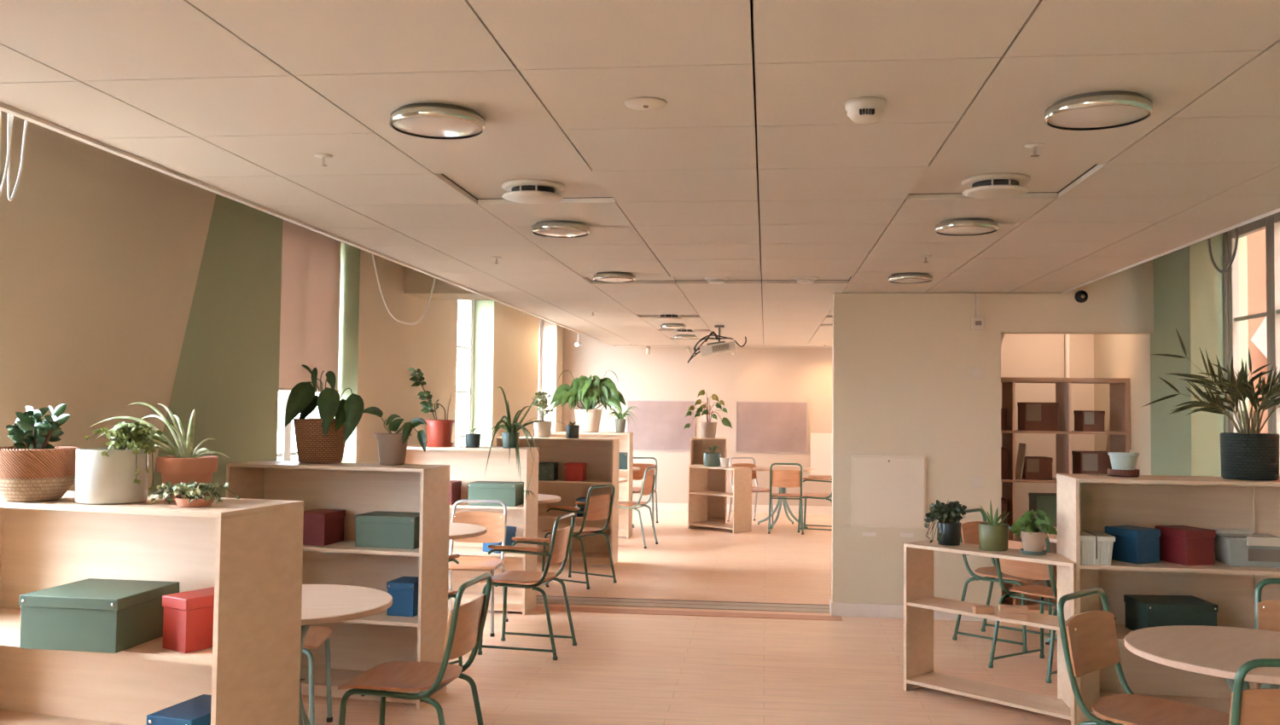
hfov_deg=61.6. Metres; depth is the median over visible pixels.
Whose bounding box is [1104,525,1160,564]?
storage box
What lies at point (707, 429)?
potted plant
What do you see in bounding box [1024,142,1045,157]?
sprinkler
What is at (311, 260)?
roller blind
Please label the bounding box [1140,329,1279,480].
potted plant
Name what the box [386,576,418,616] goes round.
storage box
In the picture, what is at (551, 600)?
trim
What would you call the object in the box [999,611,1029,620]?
wooden block
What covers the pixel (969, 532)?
chair
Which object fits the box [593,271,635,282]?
ceiling lamp
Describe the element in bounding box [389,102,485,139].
ceiling lamp
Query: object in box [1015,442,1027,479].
folder
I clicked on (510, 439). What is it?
potted plant
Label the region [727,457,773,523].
chair
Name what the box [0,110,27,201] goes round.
blind cord
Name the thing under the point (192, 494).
potted plant
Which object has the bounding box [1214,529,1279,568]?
clear box
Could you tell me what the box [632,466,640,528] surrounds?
round table
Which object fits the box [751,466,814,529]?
round table
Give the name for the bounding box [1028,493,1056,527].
storage box
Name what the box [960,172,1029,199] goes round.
ceiling vent
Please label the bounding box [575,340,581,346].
track spotlight
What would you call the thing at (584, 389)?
potted plant
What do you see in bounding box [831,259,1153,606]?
wall partition
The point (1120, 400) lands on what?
cube bookcase
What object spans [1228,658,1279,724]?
chair
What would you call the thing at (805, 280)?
smoke detector
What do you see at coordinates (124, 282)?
wall
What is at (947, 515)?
potted plant
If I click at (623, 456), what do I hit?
storage box
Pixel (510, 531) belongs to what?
storage box
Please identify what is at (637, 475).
chair
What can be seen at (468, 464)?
bookcase
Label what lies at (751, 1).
grid
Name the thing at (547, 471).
storage box
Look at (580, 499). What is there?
storage box
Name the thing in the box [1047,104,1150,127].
diffuser
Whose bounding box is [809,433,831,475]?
wall panel
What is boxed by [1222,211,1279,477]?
window
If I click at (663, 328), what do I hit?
diffuser
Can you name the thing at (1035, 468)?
storage box
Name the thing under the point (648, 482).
chair
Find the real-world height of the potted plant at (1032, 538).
0.230 m
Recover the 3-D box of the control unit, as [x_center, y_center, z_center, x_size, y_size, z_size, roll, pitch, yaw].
[2.483,-0.376,7.888,0.090,0.268,0.036,0,-2,7]
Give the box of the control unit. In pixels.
[971,293,984,329]
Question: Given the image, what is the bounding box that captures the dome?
[1074,290,1087,302]
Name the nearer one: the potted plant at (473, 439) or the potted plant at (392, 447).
the potted plant at (392, 447)
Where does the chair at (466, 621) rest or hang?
on the floor
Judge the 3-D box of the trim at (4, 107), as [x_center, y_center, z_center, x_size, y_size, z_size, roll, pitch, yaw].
[0.699,-0.619,6.392,4.388,0.072,18.000,0,-2,7]
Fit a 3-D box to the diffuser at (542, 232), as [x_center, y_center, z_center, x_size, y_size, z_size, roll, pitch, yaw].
[-0.377,-0.615,5.107,0.264,0.012,0.264,0,-2,7]
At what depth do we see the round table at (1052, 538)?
6.87 m
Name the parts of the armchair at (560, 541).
armrest, seat, seat rail, armrest, leg, backrest, leg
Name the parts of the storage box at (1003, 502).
lid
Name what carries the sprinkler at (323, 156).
attached to the ceiling
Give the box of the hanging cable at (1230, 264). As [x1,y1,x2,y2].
[1207,227,1238,273]
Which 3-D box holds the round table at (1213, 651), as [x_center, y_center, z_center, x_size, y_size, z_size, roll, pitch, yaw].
[2.079,1.345,3.632,0.800,0.740,0.800,3,-3,-45]
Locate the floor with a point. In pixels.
(622, 669)
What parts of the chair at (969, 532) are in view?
leg, backrest, leg, seat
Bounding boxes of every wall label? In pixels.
[862,532,876,536]
[900,533,913,537]
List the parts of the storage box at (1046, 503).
lid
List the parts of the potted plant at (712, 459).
pot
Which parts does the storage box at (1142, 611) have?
lid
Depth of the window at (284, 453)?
7.27 m
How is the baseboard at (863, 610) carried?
attached to the wall partition at (902, 383)
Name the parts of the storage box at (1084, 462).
lid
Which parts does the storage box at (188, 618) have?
lid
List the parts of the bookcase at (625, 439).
panel, panel, shelf, shelf, shelf, panel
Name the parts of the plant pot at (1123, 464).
woven dish, pot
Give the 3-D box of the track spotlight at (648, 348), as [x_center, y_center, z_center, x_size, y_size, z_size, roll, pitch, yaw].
[0.116,-0.172,15.105,0.060,0.123,0.116,1,-2,-1]
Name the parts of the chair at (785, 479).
leg, seat, seat rail, backrest, leg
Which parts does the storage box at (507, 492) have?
lid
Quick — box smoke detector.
[845,96,885,123]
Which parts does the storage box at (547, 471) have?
lid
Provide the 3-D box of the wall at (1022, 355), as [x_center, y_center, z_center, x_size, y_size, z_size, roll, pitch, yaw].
[2.995,0.294,8.665,1.630,3.250,1.380,0,-2,7]
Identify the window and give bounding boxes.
[277,391,319,461]
[455,300,474,446]
[537,318,541,420]
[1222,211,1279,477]
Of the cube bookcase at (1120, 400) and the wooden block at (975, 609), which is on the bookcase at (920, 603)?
the wooden block at (975, 609)
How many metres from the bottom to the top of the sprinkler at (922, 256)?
0.036 m
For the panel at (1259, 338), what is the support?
attached to the building
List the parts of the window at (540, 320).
sash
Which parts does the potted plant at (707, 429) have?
pot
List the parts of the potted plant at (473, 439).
pot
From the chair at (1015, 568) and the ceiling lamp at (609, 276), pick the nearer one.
the chair at (1015, 568)
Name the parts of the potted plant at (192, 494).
dish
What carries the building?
on the ground
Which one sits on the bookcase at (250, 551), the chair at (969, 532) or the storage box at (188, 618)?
the storage box at (188, 618)
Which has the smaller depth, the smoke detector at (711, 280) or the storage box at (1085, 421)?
the smoke detector at (711, 280)
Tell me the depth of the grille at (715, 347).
11.36 m
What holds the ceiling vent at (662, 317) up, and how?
attached to the ceiling
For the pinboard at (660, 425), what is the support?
attached to the wall at (749, 374)
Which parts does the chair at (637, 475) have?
seat, backrest, leg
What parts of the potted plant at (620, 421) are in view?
pot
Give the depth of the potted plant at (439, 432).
8.11 m
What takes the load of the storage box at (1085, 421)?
on the cube bookcase at (1120, 400)
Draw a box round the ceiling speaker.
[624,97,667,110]
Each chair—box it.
[302,626,333,724]
[337,572,492,724]
[448,500,508,637]
[618,467,657,548]
[632,457,657,527]
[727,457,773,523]
[768,463,803,535]
[952,508,1052,651]
[988,525,1057,683]
[1057,587,1229,724]
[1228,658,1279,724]
[1254,578,1279,688]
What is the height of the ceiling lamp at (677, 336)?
0.048 m
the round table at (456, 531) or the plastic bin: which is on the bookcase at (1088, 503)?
the plastic bin
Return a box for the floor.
[302,510,1070,724]
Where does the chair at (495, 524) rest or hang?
on the floor
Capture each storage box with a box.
[18,578,179,653]
[146,694,211,724]
[162,587,214,653]
[302,508,345,546]
[354,511,419,549]
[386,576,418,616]
[449,480,461,505]
[467,481,523,506]
[482,525,516,553]
[538,461,558,481]
[564,462,587,481]
[576,497,587,517]
[618,452,628,469]
[1000,408,1006,430]
[1000,447,1007,479]
[1000,497,1007,523]
[1017,402,1058,430]
[1022,456,1053,480]
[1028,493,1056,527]
[1071,450,1111,474]
[1073,410,1105,431]
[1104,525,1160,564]
[1123,594,1218,631]
[1155,525,1215,565]
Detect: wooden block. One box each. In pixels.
[971,605,994,614]
[998,604,1028,613]
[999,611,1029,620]
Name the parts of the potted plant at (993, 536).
pot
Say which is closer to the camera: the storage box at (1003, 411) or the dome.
the dome
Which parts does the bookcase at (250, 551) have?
panel, shelf, shelf, panel, panel, panel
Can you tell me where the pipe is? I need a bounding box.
[1064,333,1070,378]
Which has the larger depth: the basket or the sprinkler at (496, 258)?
the sprinkler at (496, 258)
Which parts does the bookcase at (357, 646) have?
panel, panel, panel, shelf, shelf, shelf, panel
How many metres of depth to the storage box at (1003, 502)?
8.36 m
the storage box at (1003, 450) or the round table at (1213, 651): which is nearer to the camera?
the round table at (1213, 651)
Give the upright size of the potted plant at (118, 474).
0.262 m
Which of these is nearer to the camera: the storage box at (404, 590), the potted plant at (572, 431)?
the storage box at (404, 590)
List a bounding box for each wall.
[0,110,563,497]
[562,327,832,506]
[1000,333,1093,587]
[1093,232,1249,477]
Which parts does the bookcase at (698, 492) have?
panel, shelf, shelf, panel, panel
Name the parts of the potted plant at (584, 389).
pot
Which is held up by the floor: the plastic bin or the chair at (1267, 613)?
the chair at (1267, 613)
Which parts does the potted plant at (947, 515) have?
pot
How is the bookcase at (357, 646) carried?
on the floor
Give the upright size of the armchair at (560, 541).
0.859 m
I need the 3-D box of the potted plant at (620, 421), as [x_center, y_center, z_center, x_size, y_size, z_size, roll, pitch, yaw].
[-0.201,0.666,12.553,0.439,0.311,0.379,0,-2,7]
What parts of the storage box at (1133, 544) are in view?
lid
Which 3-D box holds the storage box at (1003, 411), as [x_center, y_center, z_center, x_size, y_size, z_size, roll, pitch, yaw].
[2.810,0.449,8.510,0.146,0.172,0.246,0,-2,7]
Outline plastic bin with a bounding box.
[1079,530,1115,565]
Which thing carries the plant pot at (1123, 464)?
on the bookcase at (1088, 503)
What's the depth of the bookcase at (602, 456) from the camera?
10.59 m
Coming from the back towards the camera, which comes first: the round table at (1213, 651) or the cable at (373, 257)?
the cable at (373, 257)
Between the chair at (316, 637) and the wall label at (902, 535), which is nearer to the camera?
the chair at (316, 637)
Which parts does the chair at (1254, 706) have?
backrest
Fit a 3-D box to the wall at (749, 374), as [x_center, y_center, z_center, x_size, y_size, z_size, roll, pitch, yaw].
[1.736,0.554,15.745,6.580,3.250,0.300,0,-2,7]
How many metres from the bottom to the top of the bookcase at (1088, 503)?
1.210 m
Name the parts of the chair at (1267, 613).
backrest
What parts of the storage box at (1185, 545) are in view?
lid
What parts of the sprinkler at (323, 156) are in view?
plate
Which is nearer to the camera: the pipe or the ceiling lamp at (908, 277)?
the ceiling lamp at (908, 277)
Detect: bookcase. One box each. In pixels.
[0,491,303,724]
[225,460,450,709]
[404,445,538,616]
[495,436,619,567]
[531,431,633,539]
[687,465,751,533]
[690,437,727,523]
[903,540,1099,724]
[1000,377,1130,610]
[1056,473,1279,724]
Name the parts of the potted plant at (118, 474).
pot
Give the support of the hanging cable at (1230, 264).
hanging from the wall at (1189, 289)
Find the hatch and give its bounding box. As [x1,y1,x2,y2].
[850,454,926,529]
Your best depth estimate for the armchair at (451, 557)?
6.18 m
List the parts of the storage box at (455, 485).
lid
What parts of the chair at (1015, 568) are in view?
leg, backrest, seat, seat rail, leg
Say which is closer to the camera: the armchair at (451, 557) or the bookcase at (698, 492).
the armchair at (451, 557)
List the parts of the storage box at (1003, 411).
lid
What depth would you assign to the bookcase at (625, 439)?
12.65 m
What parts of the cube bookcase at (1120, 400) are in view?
shelf, panel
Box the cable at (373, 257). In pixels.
[372,254,436,325]
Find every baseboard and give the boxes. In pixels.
[632,502,831,514]
[829,599,1001,622]
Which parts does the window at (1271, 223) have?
sash, sash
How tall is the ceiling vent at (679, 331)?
0.058 m
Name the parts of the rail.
rail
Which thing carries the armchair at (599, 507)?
on the floor
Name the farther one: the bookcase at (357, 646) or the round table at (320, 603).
the bookcase at (357, 646)
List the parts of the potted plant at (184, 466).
pot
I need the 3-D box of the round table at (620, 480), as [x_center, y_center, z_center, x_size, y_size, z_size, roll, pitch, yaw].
[-0.538,1.622,11.536,0.800,0.740,0.800,1,-2,-10]
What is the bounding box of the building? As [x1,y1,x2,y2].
[1246,228,1268,433]
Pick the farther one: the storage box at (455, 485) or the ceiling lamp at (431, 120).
the storage box at (455, 485)
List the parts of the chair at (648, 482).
seat, frame, leg, backrest, leg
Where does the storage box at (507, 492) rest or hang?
on the bookcase at (468, 464)
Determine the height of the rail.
0.045 m
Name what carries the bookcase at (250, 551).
on the floor
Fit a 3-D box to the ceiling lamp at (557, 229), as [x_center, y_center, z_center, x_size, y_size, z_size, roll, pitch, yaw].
[-0.377,-0.633,5.108,0.278,0.048,0.278,0,-2,7]
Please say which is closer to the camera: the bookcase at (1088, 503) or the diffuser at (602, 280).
the bookcase at (1088, 503)
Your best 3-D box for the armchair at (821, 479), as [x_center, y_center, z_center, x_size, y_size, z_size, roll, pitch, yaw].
[2.242,1.663,13.268,0.514,0.859,0.458,0,-2,19]
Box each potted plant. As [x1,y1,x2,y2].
[0,403,79,501]
[74,421,168,504]
[91,402,229,501]
[147,481,239,507]
[284,364,364,463]
[360,407,427,465]
[407,367,454,447]
[465,427,480,447]
[483,386,565,500]
[529,391,553,437]
[549,370,626,432]
[565,421,579,438]
[606,406,640,432]
[684,389,732,438]
[703,445,721,466]
[924,500,966,546]
[978,501,1010,551]
[1010,509,1057,555]
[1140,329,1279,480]
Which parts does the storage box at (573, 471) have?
lid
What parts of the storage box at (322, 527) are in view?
lid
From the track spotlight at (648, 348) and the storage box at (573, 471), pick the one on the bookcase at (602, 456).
the storage box at (573, 471)
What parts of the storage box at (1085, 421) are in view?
lid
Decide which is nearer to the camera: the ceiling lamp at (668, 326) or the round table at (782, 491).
the ceiling lamp at (668, 326)
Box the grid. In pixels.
[441,0,1097,337]
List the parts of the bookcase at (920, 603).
panel, shelf, shelf, panel, panel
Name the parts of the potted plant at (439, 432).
pot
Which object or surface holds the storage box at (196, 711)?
on the bookcase at (250, 551)
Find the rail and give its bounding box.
[616,343,832,348]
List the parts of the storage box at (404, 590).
lid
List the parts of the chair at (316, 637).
seat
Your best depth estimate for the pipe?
9.13 m
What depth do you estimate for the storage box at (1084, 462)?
8.29 m
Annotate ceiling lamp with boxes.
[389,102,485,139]
[531,220,589,238]
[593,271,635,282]
[660,323,686,329]
[674,334,697,339]
[888,272,932,284]
[935,217,998,236]
[1044,90,1152,130]
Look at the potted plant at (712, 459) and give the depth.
13.32 m
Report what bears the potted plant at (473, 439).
on the bookcase at (468, 464)
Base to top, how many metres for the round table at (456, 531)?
0.740 m
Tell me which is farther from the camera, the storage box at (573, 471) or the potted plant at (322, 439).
the storage box at (573, 471)
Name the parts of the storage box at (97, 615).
lid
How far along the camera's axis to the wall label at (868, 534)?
7.93 m
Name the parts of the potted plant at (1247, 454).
pot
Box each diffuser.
[392,116,482,137]
[534,228,587,236]
[595,278,634,282]
[663,327,684,329]
[676,337,692,339]
[890,279,930,283]
[936,226,995,234]
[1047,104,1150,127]
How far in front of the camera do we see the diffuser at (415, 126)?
3.15 m
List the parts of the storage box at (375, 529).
lid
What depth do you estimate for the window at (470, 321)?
11.82 m
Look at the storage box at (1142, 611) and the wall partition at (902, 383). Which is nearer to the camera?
the storage box at (1142, 611)
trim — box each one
[0,101,1279,346]
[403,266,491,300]
[531,605,842,621]
[536,595,830,613]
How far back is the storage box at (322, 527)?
5.68 m
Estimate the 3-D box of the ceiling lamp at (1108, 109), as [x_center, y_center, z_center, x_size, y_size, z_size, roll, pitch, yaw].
[1.272,-0.697,2.982,0.278,0.048,0.278,0,-2,7]
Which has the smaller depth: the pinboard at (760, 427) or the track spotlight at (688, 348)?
the track spotlight at (688, 348)
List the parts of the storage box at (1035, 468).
lid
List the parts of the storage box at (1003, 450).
lid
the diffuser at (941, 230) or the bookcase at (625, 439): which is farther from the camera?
the bookcase at (625, 439)
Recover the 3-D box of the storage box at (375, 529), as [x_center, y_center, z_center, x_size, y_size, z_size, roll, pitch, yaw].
[-1.304,0.888,5.703,0.340,0.165,0.244,0,-2,13]
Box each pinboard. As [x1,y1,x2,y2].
[626,400,694,451]
[735,401,807,453]
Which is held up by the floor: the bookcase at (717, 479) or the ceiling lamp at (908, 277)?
the bookcase at (717, 479)
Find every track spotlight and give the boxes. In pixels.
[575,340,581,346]
[645,345,650,354]
[686,346,692,354]
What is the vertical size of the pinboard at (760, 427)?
0.735 m
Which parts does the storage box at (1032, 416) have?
lid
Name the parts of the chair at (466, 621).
seat, seat rail, leg, backrest, leg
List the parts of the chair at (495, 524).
leg, seat, backrest, leg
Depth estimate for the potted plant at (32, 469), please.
3.49 m
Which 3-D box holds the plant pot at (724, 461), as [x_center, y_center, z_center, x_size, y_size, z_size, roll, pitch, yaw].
[1.041,1.232,13.210,0.124,0.120,0.124,0,-2,7]
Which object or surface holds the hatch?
attached to the wall partition at (902, 383)
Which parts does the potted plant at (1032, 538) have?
pot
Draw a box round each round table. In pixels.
[298,584,392,724]
[448,523,486,540]
[537,494,560,587]
[618,477,627,482]
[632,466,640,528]
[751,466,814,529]
[1045,529,1057,645]
[1123,625,1279,692]
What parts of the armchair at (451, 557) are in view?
seat, armrest, frame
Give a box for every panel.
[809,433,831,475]
[1250,316,1267,358]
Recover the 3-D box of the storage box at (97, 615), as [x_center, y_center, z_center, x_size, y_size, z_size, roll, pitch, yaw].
[-1.738,0.812,3.465,0.335,0.165,0.334,0,-2,9]
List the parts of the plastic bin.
lid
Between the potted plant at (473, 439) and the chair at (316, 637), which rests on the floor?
the chair at (316, 637)
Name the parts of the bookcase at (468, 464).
panel, shelf, shelf, shelf, panel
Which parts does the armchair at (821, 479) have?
seat, frame, armrest, armrest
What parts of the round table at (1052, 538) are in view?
leg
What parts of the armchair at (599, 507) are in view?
armrest, seat, armrest, leg, seat rail, backrest, leg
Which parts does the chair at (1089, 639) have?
leg, backrest, frame, seat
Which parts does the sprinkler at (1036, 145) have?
plate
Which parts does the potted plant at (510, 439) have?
pot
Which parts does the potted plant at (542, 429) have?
pot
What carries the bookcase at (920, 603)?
on the floor
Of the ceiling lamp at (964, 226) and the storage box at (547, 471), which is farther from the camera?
the storage box at (547, 471)
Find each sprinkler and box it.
[314,153,332,166]
[491,256,501,263]
[919,255,931,262]
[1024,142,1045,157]
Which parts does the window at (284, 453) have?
sash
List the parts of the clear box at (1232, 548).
clip handle, lid, clip handle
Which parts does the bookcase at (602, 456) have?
panel, panel, panel, shelf, shelf, shelf, panel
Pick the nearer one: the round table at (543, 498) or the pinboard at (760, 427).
the round table at (543, 498)
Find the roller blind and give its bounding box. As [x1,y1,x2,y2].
[279,219,341,392]
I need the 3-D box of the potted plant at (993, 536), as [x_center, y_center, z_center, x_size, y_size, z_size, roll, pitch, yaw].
[1.870,0.857,5.681,0.152,0.265,0.152,2,-3,-38]
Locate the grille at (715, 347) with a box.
[711,343,729,352]
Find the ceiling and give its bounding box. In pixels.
[0,0,1279,346]
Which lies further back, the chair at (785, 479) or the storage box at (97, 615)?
the chair at (785, 479)
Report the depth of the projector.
11.38 m
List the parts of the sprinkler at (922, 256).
plate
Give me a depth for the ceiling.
3.30 m
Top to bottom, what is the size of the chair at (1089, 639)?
0.859 m
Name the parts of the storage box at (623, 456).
lid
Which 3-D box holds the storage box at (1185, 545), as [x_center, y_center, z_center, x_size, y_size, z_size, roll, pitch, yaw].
[2.724,0.913,5.367,0.170,0.170,0.220,1,-2,-13]
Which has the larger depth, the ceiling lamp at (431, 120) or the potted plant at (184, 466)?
the potted plant at (184, 466)
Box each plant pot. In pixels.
[0,446,79,478]
[0,476,75,501]
[719,457,729,467]
[1107,449,1139,477]
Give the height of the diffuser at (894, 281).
0.012 m
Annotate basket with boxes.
[293,418,345,463]
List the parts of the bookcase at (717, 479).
panel, shelf, panel, shelf, panel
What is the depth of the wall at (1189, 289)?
7.32 m
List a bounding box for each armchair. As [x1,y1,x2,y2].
[448,553,462,667]
[477,512,576,660]
[541,484,616,589]
[797,476,831,532]
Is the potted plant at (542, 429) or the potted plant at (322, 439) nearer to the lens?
the potted plant at (322, 439)
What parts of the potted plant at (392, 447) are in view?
pot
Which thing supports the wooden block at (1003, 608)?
on the wooden block at (1002, 615)
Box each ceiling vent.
[501,179,564,203]
[656,314,681,319]
[674,329,694,333]
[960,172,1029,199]
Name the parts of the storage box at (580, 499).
lid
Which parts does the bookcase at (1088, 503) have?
panel, shelf, shelf, panel, shelf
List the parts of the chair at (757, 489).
leg, backrest, leg, seat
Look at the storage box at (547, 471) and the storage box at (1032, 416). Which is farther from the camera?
the storage box at (547, 471)
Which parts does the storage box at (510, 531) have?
lid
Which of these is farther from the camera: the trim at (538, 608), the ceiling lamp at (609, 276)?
the trim at (538, 608)
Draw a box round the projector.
[687,325,746,363]
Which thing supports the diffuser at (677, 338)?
attached to the ceiling lamp at (677, 336)

